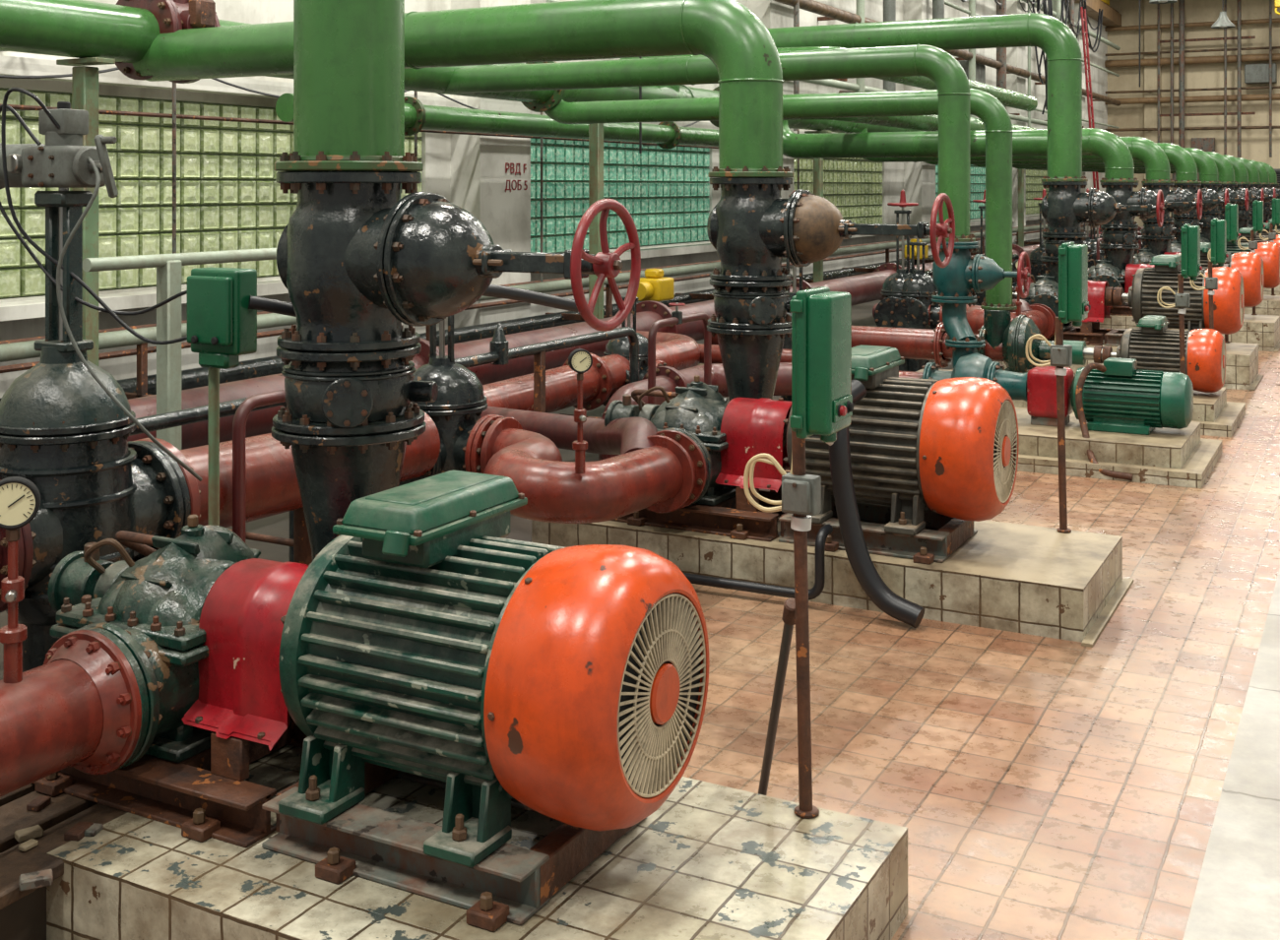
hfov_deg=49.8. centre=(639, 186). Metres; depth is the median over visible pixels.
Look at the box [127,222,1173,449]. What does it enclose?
pipe
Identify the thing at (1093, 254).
valve
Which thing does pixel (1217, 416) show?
plinth
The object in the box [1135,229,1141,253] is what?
piping
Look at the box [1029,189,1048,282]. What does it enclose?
valve
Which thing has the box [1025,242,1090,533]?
box
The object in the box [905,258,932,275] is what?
piping
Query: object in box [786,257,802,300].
valve
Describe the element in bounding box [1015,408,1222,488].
plinth
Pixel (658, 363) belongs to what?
valve
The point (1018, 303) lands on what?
pressure gauge
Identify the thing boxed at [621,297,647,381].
valve
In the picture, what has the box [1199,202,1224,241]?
valve
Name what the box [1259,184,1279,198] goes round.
valve
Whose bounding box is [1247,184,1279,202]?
valve
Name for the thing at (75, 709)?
pipe
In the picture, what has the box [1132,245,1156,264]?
pump
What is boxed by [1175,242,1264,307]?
motor
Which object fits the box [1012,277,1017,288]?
valve
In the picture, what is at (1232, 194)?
valve
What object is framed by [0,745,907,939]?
plinth
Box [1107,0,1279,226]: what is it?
wall
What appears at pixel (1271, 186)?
valve
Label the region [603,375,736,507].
pump
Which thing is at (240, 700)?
guard
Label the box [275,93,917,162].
pipe
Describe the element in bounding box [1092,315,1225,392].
motor
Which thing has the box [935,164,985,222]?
window
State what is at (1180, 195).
valve
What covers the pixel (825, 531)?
drain pipe
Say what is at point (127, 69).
valve
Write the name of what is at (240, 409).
piping
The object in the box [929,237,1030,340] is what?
valve
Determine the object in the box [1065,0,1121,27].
beam
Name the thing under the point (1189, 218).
valve
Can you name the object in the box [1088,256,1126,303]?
pump
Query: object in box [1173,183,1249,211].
valve
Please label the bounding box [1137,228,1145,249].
valve
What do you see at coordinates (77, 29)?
pipe
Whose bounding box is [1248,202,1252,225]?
valve
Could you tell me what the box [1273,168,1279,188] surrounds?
air vent
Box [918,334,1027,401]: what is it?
pump
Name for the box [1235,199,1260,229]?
valve
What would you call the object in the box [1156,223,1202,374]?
box
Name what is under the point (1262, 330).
plinth
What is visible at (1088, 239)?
valve
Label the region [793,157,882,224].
window
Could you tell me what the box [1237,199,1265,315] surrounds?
box
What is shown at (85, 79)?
support post
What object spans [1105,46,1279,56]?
pipe
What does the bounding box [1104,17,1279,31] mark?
pipe
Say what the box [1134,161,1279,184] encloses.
pipe
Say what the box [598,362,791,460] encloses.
pipe
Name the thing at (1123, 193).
valve
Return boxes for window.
[0,88,421,298]
[530,138,709,253]
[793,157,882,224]
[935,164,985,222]
[1025,169,1057,214]
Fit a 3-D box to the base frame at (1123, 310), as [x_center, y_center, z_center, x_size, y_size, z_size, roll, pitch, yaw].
[5.622,1.361,15.140,1.540,0.101,0.643,0,0,28]
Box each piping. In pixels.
[115,389,293,562]
[454,302,711,419]
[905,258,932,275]
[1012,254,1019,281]
[1029,232,1102,264]
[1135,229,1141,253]
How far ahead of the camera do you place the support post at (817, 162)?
18.63 m
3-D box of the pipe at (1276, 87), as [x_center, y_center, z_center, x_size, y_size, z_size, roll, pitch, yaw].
[21.257,-3.100,42.818,13.000,0.080,0.439,0,0,28]
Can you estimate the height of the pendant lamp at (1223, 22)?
2.760 m
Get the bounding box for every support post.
[56,57,115,366]
[588,123,603,319]
[804,130,831,282]
[1018,168,1023,247]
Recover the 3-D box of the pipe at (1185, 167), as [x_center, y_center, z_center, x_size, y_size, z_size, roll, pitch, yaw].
[6.431,-0.471,21.735,4.498,0.858,0.410,0,0,27]
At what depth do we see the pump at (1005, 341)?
10.39 m
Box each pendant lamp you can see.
[1149,0,1177,3]
[1211,0,1235,28]
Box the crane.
[1101,0,1279,14]
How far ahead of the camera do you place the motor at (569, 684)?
2.96 m
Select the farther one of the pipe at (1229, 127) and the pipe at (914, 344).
the pipe at (1229, 127)
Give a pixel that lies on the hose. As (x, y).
(911, 613)
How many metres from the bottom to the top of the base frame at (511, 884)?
0.101 m
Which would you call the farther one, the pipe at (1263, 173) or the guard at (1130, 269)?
the pipe at (1263, 173)
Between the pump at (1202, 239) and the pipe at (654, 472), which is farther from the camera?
the pump at (1202, 239)
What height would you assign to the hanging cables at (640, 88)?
6.600 m
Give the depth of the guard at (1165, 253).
17.86 m
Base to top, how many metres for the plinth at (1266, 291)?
0.290 m
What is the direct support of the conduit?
attached to the wall at (467, 170)
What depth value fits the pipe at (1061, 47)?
12.81 m
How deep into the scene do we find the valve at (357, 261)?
3.72 m
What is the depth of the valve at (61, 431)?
4.21 m
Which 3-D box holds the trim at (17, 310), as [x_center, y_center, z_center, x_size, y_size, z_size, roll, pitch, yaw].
[3.469,0.815,23.103,0.280,0.090,52.000,0,0,28]
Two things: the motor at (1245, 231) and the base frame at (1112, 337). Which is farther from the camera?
the motor at (1245, 231)
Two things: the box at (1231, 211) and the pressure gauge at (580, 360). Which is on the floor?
the box at (1231, 211)
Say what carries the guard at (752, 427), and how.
on the base frame at (942, 535)
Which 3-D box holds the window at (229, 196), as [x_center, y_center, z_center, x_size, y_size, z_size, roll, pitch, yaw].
[-4.127,0.050,9.475,0.170,1.400,8.400,0,0,28]
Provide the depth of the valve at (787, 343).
9.66 m
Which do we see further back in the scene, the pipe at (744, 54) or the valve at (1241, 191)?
the valve at (1241, 191)
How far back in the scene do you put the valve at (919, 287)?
12.44 m
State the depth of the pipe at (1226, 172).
26.09 m
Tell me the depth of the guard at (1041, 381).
8.61 m
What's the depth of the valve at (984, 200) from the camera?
15.40 m
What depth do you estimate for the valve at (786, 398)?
9.88 m
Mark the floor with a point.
(1126, 786)
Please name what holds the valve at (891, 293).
on the floor
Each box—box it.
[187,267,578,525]
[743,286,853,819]
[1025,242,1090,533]
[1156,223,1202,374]
[1189,218,1228,329]
[1207,202,1240,343]
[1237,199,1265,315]
[1259,197,1279,295]
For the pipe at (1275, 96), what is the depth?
44.28 m
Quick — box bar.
[758,598,795,795]
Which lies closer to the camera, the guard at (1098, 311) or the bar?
the bar
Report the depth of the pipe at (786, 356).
9.52 m
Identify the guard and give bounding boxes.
[182,558,310,781]
[715,397,791,511]
[1026,366,1073,426]
[1080,279,1110,332]
[1124,262,1154,293]
[1163,252,1178,255]
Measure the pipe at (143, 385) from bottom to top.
0.800 m
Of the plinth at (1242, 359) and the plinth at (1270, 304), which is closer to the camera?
the plinth at (1242, 359)
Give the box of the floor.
[0,266,1279,939]
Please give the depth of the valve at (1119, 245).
15.27 m
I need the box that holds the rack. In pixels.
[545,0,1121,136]
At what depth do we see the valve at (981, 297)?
15.11 m
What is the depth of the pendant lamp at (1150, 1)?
31.26 m
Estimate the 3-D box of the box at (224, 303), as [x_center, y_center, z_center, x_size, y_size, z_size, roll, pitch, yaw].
[-0.740,0.973,4.260,1.255,1.455,0.201,0,0,-20]
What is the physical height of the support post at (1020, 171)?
2.445 m
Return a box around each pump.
[47,514,260,772]
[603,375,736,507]
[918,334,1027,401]
[941,309,1102,373]
[1012,270,1073,331]
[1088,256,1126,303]
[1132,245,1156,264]
[1168,238,1181,253]
[1200,233,1211,243]
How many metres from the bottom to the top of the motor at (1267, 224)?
0.696 m
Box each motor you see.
[278,470,709,868]
[782,344,1019,535]
[1070,357,1193,480]
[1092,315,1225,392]
[1104,254,1244,334]
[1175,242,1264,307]
[1226,240,1279,288]
[1237,227,1279,246]
[1256,222,1279,235]
[1267,218,1279,229]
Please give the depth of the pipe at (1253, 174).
31.44 m
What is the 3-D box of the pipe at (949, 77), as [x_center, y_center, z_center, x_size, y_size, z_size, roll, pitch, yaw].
[0.308,-0.295,10.160,4.341,1.331,0.281,0,0,28]
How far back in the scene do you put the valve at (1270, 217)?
36.77 m
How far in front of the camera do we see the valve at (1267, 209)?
34.07 m
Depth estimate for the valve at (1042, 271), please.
17.79 m
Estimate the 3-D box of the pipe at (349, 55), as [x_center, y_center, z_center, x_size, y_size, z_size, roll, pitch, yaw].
[-2.633,-0.875,4.832,4.498,1.667,0.410,0,0,27]
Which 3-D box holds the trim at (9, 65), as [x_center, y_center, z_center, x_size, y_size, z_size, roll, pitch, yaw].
[3.434,-0.780,23.122,0.200,0.120,52.000,0,0,28]
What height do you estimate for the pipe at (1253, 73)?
5.700 m
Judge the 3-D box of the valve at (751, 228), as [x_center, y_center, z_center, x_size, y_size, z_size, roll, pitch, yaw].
[0.860,0.643,6.428,1.187,1.366,0.426,0,0,31]
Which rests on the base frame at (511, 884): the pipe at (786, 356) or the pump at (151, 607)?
the pump at (151, 607)
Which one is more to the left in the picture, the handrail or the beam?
the handrail
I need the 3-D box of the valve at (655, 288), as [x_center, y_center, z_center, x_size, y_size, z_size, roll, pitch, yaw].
[0.092,1.220,12.234,0.280,0.960,0.450,0,0,28]
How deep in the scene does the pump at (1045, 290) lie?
12.54 m
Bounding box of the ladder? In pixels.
[1080,6,1102,232]
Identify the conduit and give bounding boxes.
[0,50,1087,373]
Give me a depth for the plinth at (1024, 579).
5.56 m
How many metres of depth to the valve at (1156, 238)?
17.96 m
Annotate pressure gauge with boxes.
[0,476,40,683]
[568,348,592,473]
[1013,259,1022,316]
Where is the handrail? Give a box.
[82,248,276,449]
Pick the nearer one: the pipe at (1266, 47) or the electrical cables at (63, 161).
the electrical cables at (63, 161)
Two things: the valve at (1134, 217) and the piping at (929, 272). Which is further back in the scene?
the valve at (1134, 217)
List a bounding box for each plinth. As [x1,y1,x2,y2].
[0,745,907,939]
[531,504,1133,647]
[915,369,1245,437]
[995,339,1263,390]
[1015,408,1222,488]
[1071,314,1279,352]
[1126,295,1279,316]
[1263,284,1279,295]
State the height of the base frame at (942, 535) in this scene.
0.101 m
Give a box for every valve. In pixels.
[0,188,191,672]
[115,0,220,38]
[115,62,152,80]
[271,171,640,561]
[398,315,504,486]
[603,336,629,360]
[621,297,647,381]
[625,370,629,384]
[636,268,673,307]
[655,360,668,367]
[706,177,955,401]
[780,395,791,401]
[782,333,791,349]
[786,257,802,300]
[874,235,910,327]
[887,190,918,224]
[889,236,942,372]
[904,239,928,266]
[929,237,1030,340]
[966,190,1016,305]
[976,290,985,305]
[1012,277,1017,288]
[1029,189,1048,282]
[1036,264,1047,280]
[1040,182,1164,324]
[1083,188,1091,258]
[1088,225,1104,268]
[1098,210,1156,270]
[1100,182,1157,205]
[1133,216,1145,254]
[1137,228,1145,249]
[1141,206,1194,255]
[1142,183,1196,201]
[1163,189,1203,219]
[1172,206,1203,244]
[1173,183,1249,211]
[1199,184,1265,204]
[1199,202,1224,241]
[1202,189,1229,204]
[1217,184,1277,219]
[1234,184,1267,194]
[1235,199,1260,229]
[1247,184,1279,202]
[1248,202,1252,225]
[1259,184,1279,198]
[1263,199,1272,222]
[1268,184,1279,189]
[1268,200,1272,219]
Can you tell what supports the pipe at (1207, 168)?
on the valve at (1232, 194)
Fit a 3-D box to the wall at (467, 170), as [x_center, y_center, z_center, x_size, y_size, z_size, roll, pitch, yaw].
[3.371,-2.600,23.155,0.657,8.600,52.000,0,0,28]
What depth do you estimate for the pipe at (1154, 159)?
18.09 m
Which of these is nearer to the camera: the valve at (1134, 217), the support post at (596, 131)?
the support post at (596, 131)
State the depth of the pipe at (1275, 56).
44.33 m
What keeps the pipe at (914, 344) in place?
attached to the pump at (1005, 341)
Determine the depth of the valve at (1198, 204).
15.05 m
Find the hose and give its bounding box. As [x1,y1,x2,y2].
[825,380,924,628]
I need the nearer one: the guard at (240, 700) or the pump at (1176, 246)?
the guard at (240, 700)
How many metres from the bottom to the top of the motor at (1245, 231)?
0.696 m
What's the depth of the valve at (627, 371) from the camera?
8.78 m
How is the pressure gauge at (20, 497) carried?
on the pipe at (75, 709)
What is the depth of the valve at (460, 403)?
6.05 m
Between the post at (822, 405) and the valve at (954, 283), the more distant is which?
the valve at (954, 283)
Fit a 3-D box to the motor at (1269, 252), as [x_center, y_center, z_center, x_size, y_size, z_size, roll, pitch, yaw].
[7.540,0.962,17.573,1.143,0.696,0.590,0,0,28]
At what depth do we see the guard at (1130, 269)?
15.12 m
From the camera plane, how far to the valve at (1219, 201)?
17.73 m
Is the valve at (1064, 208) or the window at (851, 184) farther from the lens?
the window at (851, 184)
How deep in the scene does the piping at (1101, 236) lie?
19.20 m
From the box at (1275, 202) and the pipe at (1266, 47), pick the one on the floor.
the box at (1275, 202)
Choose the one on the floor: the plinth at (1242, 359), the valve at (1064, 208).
the plinth at (1242, 359)
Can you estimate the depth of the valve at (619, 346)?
8.93 m
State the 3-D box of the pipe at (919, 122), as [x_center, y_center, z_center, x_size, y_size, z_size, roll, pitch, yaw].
[7.606,-0.920,27.041,1.250,0.300,25.149,0,0,28]
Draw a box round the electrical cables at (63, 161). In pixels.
[0,87,202,481]
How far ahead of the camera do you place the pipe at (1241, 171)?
28.76 m
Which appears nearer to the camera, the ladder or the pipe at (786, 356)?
the pipe at (786, 356)
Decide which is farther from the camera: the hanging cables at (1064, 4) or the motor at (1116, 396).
the hanging cables at (1064, 4)
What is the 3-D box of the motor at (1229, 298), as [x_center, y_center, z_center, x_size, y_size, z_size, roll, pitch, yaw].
[4.702,0.962,12.173,1.143,0.696,0.590,0,0,28]
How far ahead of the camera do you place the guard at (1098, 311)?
12.34 m
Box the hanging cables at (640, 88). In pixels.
[639,0,1140,153]
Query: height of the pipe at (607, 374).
0.665 m
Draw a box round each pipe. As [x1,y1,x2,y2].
[0,0,923,132]
[0,224,1099,401]
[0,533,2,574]
[0,630,141,797]
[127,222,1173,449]
[132,0,793,177]
[135,411,440,565]
[274,0,423,171]
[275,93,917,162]
[441,44,975,242]
[480,406,706,523]
[482,330,700,413]
[544,88,1017,310]
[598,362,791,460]
[618,46,1037,111]
[655,341,923,379]
[669,12,1087,181]
[683,524,832,599]
[711,321,951,368]
[782,93,1037,130]
[782,120,1139,182]
[859,128,1174,183]
[872,299,1056,339]
[923,142,1201,183]
[972,147,1221,184]
[1014,151,1237,184]
[1044,154,1251,184]
[1082,157,1262,184]
[1094,159,1271,184]
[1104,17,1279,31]
[1104,53,1279,67]
[1104,93,1279,104]
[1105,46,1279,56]
[1105,85,1279,93]
[1105,126,1279,131]
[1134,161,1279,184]
[1157,0,1277,157]
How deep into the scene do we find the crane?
41.07 m
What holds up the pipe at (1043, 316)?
on the floor
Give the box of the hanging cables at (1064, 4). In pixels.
[960,0,1102,114]
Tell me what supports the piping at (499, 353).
on the floor
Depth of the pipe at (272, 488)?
4.96 m
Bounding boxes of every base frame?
[31,713,642,932]
[611,488,977,565]
[1047,326,1126,346]
[1109,302,1132,316]
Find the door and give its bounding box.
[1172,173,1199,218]
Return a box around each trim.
[0,55,805,133]
[0,214,1043,320]
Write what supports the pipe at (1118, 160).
on the valve at (1123, 193)
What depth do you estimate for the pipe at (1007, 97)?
16.64 m
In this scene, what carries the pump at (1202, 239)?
on the base frame
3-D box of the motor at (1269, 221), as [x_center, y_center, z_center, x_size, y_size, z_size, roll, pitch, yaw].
[11.864,0.962,25.637,1.143,0.696,0.590,0,0,28]
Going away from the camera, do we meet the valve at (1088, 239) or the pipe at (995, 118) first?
the pipe at (995, 118)
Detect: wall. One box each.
[0,0,1107,398]
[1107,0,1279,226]
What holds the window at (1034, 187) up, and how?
in the wall at (467, 170)
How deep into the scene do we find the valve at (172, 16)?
8.41 m
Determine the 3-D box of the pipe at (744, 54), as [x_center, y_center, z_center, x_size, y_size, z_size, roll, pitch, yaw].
[-1.156,-0.500,7.530,4.245,0.917,0.410,0,0,28]
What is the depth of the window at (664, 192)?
16.71 m
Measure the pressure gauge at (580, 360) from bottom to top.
0.475 m
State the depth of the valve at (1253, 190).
28.66 m

